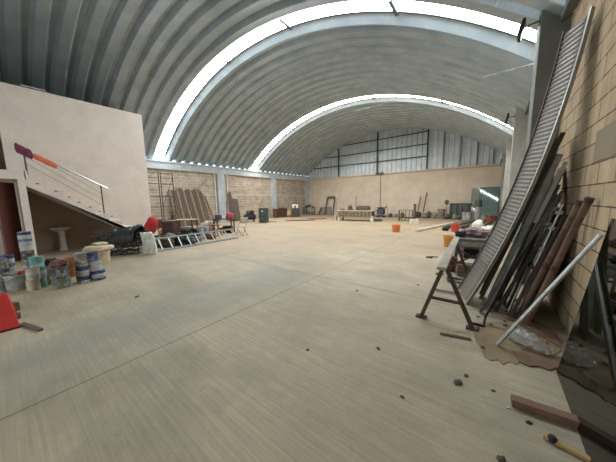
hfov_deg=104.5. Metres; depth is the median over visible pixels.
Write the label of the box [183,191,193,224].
wooden board
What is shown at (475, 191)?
sheet
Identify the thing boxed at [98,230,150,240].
rack
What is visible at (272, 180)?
pillar
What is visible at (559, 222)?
wooden lath
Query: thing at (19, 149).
draped cloth
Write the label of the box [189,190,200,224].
wooden board
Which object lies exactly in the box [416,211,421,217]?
lump
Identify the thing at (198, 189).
wooden board
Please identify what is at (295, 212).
cutter
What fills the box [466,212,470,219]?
paint can
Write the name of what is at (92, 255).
paint can
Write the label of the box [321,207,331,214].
storage box
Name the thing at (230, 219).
work table
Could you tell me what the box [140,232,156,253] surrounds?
sack
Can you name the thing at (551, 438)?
tool
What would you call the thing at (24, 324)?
wood strip
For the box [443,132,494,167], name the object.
trim
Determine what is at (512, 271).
bar
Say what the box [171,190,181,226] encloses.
wooden board
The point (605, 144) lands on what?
panel
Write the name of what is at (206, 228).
plastic bucket
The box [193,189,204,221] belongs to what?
wooden board
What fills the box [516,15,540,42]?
floodlight
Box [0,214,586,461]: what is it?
floor
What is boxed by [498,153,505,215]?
pillar
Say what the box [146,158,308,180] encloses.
beam
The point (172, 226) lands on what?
wooden chest
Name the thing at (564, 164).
steel lip
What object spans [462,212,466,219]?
paint can
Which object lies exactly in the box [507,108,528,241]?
pillar
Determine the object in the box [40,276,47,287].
paint can
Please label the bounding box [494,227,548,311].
bar
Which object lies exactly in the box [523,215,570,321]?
plywood sheet
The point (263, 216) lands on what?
base cabinet
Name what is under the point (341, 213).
stone bench
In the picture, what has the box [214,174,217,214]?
conduit pipe
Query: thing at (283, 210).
wooden crate
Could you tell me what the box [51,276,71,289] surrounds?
paint can
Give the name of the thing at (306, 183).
pillar
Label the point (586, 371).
sheet
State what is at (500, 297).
bar
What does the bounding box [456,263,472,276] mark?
wooden crate
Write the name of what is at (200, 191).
wooden board
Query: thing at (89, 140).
wall
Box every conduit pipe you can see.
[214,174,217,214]
[226,175,229,220]
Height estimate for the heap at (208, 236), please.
0.283 m
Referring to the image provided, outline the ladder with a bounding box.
[155,228,237,251]
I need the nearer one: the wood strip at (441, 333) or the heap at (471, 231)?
the wood strip at (441, 333)
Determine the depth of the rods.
3.08 m
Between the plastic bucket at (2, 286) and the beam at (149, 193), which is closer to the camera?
the plastic bucket at (2, 286)
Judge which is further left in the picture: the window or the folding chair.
the folding chair
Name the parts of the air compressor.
tank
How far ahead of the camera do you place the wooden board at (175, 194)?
16.02 m
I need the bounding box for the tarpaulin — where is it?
[108,224,144,245]
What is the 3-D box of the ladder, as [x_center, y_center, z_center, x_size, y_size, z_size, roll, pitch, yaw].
[-4.146,0.287,9.197,0.384,0.428,3.287,4,9,35]
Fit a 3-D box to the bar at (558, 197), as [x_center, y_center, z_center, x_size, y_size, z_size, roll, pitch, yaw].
[2.802,0.318,3.164,0.879,1.671,0.047,0,7,8]
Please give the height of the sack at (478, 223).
0.603 m
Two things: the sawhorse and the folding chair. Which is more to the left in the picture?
the sawhorse
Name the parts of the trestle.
foot plate, leg, floor rail, leg, leg, foot plate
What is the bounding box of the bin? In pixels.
[449,203,471,218]
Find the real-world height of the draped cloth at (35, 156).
0.388 m
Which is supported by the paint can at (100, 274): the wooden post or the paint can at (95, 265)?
the paint can at (95, 265)
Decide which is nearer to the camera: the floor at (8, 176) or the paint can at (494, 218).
the floor at (8, 176)
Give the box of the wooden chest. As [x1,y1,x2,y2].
[160,220,178,235]
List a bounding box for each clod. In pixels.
[453,379,462,384]
[496,455,506,461]
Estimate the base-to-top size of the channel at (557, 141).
2.414 m
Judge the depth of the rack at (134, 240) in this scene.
7.51 m
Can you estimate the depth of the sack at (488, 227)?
9.21 m
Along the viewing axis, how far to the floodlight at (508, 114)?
8.26 m
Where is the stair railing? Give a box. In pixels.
[13,145,107,212]
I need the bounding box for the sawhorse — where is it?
[207,224,222,236]
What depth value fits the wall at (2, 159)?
8.46 m
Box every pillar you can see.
[14,179,37,255]
[216,174,226,221]
[270,178,276,216]
[304,181,308,213]
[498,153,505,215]
[501,138,511,208]
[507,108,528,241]
[513,10,570,283]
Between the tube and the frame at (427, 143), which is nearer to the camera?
the tube
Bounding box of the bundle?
[225,212,233,217]
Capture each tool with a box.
[454,231,467,236]
[543,433,590,461]
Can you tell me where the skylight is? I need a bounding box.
[155,0,536,159]
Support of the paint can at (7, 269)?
on the floor at (210, 361)
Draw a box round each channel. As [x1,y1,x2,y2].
[479,132,565,299]
[487,154,563,301]
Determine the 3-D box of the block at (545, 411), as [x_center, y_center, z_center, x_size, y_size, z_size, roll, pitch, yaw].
[1.889,1.337,1.668,0.720,0.055,0.075,4,9,32]
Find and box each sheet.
[471,188,479,218]
[473,322,561,364]
[479,187,499,218]
[505,317,561,347]
[512,351,561,369]
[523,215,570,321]
[556,218,615,461]
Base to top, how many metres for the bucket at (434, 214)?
0.532 m
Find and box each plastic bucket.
[0,273,13,292]
[45,265,51,284]
[61,257,75,276]
[98,250,110,263]
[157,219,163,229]
[196,227,203,237]
[201,226,208,236]
[391,224,400,231]
[443,235,453,246]
[448,256,457,271]
[451,224,459,231]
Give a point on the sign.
(9, 321)
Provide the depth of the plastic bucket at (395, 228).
11.51 m
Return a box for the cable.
[354,63,533,111]
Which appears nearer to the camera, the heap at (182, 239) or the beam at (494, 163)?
the heap at (182, 239)
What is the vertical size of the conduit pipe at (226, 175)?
3.760 m
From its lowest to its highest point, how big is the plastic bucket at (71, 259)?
0.400 m
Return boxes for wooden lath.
[503,184,560,304]
[505,210,558,308]
[509,220,562,317]
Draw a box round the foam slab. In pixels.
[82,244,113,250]
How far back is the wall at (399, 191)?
21.13 m
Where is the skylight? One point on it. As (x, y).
(396, 7)
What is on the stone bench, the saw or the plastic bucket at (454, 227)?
the saw
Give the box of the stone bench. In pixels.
[336,210,376,221]
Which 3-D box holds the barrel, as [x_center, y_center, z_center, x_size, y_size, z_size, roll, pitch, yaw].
[10.494,-1.355,18.777,0.581,0.750,0.572,5,9,37]
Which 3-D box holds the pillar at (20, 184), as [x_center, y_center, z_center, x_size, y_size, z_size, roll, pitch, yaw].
[-8.647,-0.347,7.300,1.800,2.310,0.140,5,9,37]
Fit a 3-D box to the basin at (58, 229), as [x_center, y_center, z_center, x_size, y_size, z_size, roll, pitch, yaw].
[-8.637,-0.060,8.337,0.432,0.155,0.594,5,9,37]
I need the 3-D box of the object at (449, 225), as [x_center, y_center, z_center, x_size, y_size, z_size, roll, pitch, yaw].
[9.002,-0.491,14.020,5.360,0.100,0.130,-8,10,-43]
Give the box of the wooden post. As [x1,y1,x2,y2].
[413,204,415,218]
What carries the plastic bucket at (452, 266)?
on the floor at (210, 361)
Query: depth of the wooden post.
18.02 m
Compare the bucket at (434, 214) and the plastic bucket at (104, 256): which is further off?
the bucket at (434, 214)
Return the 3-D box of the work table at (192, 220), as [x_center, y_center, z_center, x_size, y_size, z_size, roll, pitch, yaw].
[-5.721,-0.142,11.169,0.950,0.820,0.600,-1,7,0]
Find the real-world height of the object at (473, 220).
0.130 m
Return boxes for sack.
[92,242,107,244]
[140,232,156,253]
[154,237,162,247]
[158,227,161,236]
[162,232,174,238]
[201,220,213,230]
[286,210,291,216]
[472,219,483,227]
[481,225,492,236]
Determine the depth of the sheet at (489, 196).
17.27 m
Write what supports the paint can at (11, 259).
on the paint can at (11, 268)
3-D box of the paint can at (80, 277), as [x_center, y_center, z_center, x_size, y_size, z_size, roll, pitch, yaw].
[-4.654,0.950,4.946,0.242,0.206,0.234,-2,7,-6]
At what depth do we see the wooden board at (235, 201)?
19.86 m
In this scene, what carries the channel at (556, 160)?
on the floor at (210, 361)
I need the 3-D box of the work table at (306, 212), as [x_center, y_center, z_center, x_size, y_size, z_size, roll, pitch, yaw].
[0.131,-2.247,26.657,1.250,0.850,0.600,5,9,37]
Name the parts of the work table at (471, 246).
motor, plate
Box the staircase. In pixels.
[24,171,132,227]
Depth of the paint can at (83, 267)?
4.85 m
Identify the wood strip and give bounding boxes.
[20,322,43,331]
[440,332,470,340]
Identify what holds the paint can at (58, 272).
on the paint can at (66, 282)
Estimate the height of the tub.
0.300 m
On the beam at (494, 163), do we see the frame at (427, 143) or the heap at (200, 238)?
the frame at (427, 143)
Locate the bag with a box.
[144,216,158,233]
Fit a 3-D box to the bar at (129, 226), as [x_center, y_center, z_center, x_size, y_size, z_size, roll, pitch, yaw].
[-6.070,-0.036,7.377,1.006,0.170,0.050,-3,8,-14]
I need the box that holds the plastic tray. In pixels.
[48,259,69,267]
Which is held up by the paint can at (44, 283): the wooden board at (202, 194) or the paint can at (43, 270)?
the paint can at (43, 270)
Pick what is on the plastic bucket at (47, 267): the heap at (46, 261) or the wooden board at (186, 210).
the heap at (46, 261)
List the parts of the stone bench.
panel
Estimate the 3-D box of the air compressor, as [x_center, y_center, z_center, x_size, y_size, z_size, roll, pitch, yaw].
[-4.638,-1.205,18.975,1.000,0.900,0.433,-1,7,0]
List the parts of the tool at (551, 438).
knob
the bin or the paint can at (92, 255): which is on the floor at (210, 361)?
the bin
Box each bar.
[91,230,130,236]
[93,226,130,232]
[472,223,534,326]
[479,191,564,312]
[492,194,557,307]
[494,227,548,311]
[498,174,562,300]
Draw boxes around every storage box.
[223,225,232,232]
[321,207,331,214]
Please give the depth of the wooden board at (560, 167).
3.56 m
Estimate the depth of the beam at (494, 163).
20.28 m
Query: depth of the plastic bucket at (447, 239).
7.82 m
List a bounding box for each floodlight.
[504,113,514,124]
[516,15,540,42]
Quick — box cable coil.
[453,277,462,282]
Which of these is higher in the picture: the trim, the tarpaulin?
the trim
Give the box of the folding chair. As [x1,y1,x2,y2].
[236,217,247,235]
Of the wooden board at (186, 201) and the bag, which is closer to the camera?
the bag
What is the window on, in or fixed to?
attached to the ceiling
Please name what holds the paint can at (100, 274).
on the floor at (210, 361)
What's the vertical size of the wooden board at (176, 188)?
2.564 m
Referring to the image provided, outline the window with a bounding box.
[250,95,512,169]
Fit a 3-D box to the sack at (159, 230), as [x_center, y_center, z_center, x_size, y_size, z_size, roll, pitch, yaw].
[-6.471,0.070,10.752,0.459,0.530,0.553,-1,7,0]
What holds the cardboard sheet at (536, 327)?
on the floor at (210, 361)
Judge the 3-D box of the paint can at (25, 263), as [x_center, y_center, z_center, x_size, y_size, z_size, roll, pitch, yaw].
[-6.194,0.725,5.295,0.222,0.206,0.214,-1,7,-2]
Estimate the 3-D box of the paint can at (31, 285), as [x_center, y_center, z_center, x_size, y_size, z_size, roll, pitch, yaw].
[-5.215,1.013,4.529,0.201,0.206,0.194,-1,7,-3]
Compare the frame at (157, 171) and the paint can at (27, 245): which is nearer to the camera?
the paint can at (27, 245)
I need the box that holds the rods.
[507,193,565,311]
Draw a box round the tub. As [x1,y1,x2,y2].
[0,270,25,291]
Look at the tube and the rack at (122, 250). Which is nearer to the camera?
the tube
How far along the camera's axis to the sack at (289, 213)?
23.53 m
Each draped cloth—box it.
[14,143,32,158]
[33,154,56,168]
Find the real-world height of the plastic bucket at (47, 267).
0.381 m
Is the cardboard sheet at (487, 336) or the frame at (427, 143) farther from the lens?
the frame at (427, 143)
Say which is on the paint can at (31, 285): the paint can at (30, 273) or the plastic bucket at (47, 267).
the paint can at (30, 273)
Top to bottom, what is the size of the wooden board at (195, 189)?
2.555 m
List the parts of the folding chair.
backrest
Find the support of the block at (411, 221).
on the floor at (210, 361)
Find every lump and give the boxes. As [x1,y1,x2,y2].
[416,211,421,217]
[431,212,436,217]
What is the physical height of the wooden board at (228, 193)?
2.375 m
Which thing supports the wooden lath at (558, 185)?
on the floor at (210, 361)
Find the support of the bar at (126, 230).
on the tarpaulin
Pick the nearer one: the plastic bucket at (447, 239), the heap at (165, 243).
the plastic bucket at (447, 239)
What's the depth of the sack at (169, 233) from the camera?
9.15 m
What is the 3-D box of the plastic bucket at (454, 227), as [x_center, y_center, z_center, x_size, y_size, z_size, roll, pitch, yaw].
[7.051,-0.154,11.418,0.391,0.360,0.383,5,9,37]
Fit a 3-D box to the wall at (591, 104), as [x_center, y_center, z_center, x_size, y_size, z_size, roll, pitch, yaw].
[5.682,-1.598,5.811,0.200,4.700,28.400,5,9,37]
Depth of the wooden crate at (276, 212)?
22.73 m
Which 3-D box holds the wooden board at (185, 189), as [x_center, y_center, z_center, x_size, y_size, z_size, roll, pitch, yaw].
[-8.185,-1.655,16.631,0.910,2.491,0.120,4,9,33]
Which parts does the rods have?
rod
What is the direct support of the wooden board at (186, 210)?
on the floor at (210, 361)
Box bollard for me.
[474,200,481,219]
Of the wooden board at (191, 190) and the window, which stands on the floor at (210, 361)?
the wooden board at (191, 190)
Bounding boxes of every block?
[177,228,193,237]
[409,219,418,223]
[510,394,579,428]
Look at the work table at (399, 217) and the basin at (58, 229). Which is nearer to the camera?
the basin at (58, 229)
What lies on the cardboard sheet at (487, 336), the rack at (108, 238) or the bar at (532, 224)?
the bar at (532, 224)
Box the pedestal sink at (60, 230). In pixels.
[48,224,71,250]
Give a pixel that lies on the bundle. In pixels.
(228, 215)
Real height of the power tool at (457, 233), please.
0.140 m
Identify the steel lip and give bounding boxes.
[495,161,567,304]
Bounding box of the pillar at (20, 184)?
[14,179,37,255]
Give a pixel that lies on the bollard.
(478, 203)
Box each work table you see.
[176,219,197,227]
[212,218,234,232]
[303,207,314,214]
[398,210,412,220]
[454,236,486,261]
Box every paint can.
[0,254,15,265]
[0,258,8,269]
[0,268,9,273]
[9,265,15,271]
[16,231,31,241]
[18,240,33,250]
[20,250,34,259]
[21,260,29,268]
[25,268,40,280]
[25,279,40,290]
[28,256,44,267]
[40,266,47,277]
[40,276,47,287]
[49,265,70,278]
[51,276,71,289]
[73,251,87,263]
[75,262,89,272]
[75,272,90,282]
[87,251,98,261]
[89,259,102,270]
[90,268,105,280]
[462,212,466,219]
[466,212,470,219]
[492,215,496,221]
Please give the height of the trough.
3.668 m
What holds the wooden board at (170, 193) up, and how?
on the floor at (210, 361)
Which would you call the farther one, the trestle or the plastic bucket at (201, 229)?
the plastic bucket at (201, 229)
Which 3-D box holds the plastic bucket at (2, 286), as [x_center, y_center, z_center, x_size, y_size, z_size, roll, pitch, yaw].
[-5.733,0.982,4.470,0.327,0.300,0.320,5,9,37]
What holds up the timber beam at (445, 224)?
on the floor at (210, 361)
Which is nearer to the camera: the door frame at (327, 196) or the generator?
the generator
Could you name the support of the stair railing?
on the staircase
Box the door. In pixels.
[0,182,21,260]
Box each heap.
[44,257,56,265]
[160,239,174,246]
[171,237,185,245]
[185,237,195,243]
[195,236,203,241]
[205,233,216,238]
[460,227,490,236]
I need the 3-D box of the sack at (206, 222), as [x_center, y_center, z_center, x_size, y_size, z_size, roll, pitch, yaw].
[-5.180,-0.219,12.333,0.718,0.657,0.561,-1,7,0]
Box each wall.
[0,82,151,254]
[0,135,5,169]
[147,168,304,224]
[308,128,502,216]
[546,0,615,336]
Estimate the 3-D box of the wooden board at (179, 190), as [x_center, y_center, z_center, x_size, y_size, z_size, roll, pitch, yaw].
[-8.519,-1.657,16.285,0.791,2.590,0.121,4,9,35]
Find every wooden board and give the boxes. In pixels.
[169,190,176,218]
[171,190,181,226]
[174,190,183,225]
[176,188,186,225]
[178,188,188,225]
[180,189,190,225]
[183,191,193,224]
[185,189,195,224]
[187,189,198,224]
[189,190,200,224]
[191,190,201,222]
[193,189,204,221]
[195,189,205,220]
[198,189,207,220]
[200,191,209,220]
[202,194,211,220]
[204,196,215,222]
[227,192,234,219]
[232,199,240,220]
[509,167,560,296]
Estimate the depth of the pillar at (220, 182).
18.78 m
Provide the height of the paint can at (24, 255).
0.206 m
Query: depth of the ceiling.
9.53 m
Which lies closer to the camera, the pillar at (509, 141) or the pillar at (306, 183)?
the pillar at (509, 141)
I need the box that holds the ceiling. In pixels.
[0,0,575,176]
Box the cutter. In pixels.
[292,204,299,216]
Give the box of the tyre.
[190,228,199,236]
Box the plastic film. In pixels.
[504,328,554,354]
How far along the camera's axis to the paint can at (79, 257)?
4.83 m
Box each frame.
[148,171,162,218]
[159,172,175,220]
[315,129,428,176]
[324,196,334,214]
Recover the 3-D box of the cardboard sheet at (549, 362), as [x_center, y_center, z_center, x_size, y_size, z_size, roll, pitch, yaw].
[2.291,1.266,2.317,0.442,0.005,0.262,1,8,17]
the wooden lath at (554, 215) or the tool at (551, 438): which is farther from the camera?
the wooden lath at (554, 215)
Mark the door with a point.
(10, 223)
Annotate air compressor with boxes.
[243,210,255,221]
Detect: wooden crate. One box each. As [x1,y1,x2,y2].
[273,209,280,217]
[278,208,286,216]
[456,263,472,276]
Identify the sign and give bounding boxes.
[0,293,20,332]
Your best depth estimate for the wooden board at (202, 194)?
17.66 m
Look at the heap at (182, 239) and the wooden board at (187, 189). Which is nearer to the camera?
the heap at (182, 239)
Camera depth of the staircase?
7.54 m
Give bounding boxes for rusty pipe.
[516,200,582,316]
[524,197,594,324]
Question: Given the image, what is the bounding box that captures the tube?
[496,234,602,344]
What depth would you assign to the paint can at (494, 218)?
15.29 m
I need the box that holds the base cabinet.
[259,208,268,222]
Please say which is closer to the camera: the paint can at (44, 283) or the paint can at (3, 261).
the paint can at (44, 283)
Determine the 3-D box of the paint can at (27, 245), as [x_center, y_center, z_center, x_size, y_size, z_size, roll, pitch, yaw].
[-6.201,0.321,5.243,0.222,0.206,0.214,3,8,29]
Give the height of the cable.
3.582 m
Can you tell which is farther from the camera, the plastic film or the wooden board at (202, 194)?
the wooden board at (202, 194)
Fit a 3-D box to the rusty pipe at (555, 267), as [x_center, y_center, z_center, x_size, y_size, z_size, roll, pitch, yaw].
[2.725,0.421,2.638,0.074,1.580,0.582,-1,7,3]
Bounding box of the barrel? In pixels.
[437,209,445,218]
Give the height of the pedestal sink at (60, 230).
0.924 m
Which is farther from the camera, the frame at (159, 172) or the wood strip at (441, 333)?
the frame at (159, 172)
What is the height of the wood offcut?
0.130 m
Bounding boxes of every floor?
[0,169,25,182]
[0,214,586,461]
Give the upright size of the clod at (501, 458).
0.021 m
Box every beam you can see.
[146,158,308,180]
[149,193,304,195]
[308,163,502,179]
[415,222,455,231]
[524,0,579,114]
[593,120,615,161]
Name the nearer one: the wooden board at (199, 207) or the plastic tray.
the plastic tray
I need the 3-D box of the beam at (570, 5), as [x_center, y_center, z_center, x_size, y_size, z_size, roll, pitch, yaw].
[5.599,-3.754,5.571,0.320,0.400,28.400,5,9,37]
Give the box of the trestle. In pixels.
[415,237,478,331]
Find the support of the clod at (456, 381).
on the floor at (210, 361)
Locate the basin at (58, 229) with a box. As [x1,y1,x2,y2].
[48,226,71,231]
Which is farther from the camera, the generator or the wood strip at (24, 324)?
the generator
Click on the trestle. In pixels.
(443, 265)
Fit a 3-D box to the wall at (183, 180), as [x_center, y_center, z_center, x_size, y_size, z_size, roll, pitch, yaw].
[-8.731,-2.546,16.804,0.200,4.250,28.400,5,9,37]
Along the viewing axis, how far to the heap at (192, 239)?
9.16 m
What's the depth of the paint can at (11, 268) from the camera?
5.33 m
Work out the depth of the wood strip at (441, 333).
2.75 m
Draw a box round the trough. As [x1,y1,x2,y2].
[458,5,595,303]
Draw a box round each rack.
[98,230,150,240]
[104,239,141,247]
[110,245,141,255]
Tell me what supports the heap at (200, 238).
on the floor at (210, 361)
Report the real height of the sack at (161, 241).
0.376 m
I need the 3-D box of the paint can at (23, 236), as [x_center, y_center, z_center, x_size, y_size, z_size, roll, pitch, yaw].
[-6.203,0.118,5.220,0.222,0.206,0.214,1,8,16]
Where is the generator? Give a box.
[375,205,387,216]
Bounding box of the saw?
[356,206,370,209]
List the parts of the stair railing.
post, handrail, post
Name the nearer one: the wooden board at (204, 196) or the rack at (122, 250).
the rack at (122, 250)
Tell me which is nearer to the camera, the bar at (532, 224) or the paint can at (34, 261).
the bar at (532, 224)
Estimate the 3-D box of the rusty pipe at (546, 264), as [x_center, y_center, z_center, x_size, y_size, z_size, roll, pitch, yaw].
[2.841,0.408,2.846,0.068,1.550,0.585,-1,7,-3]

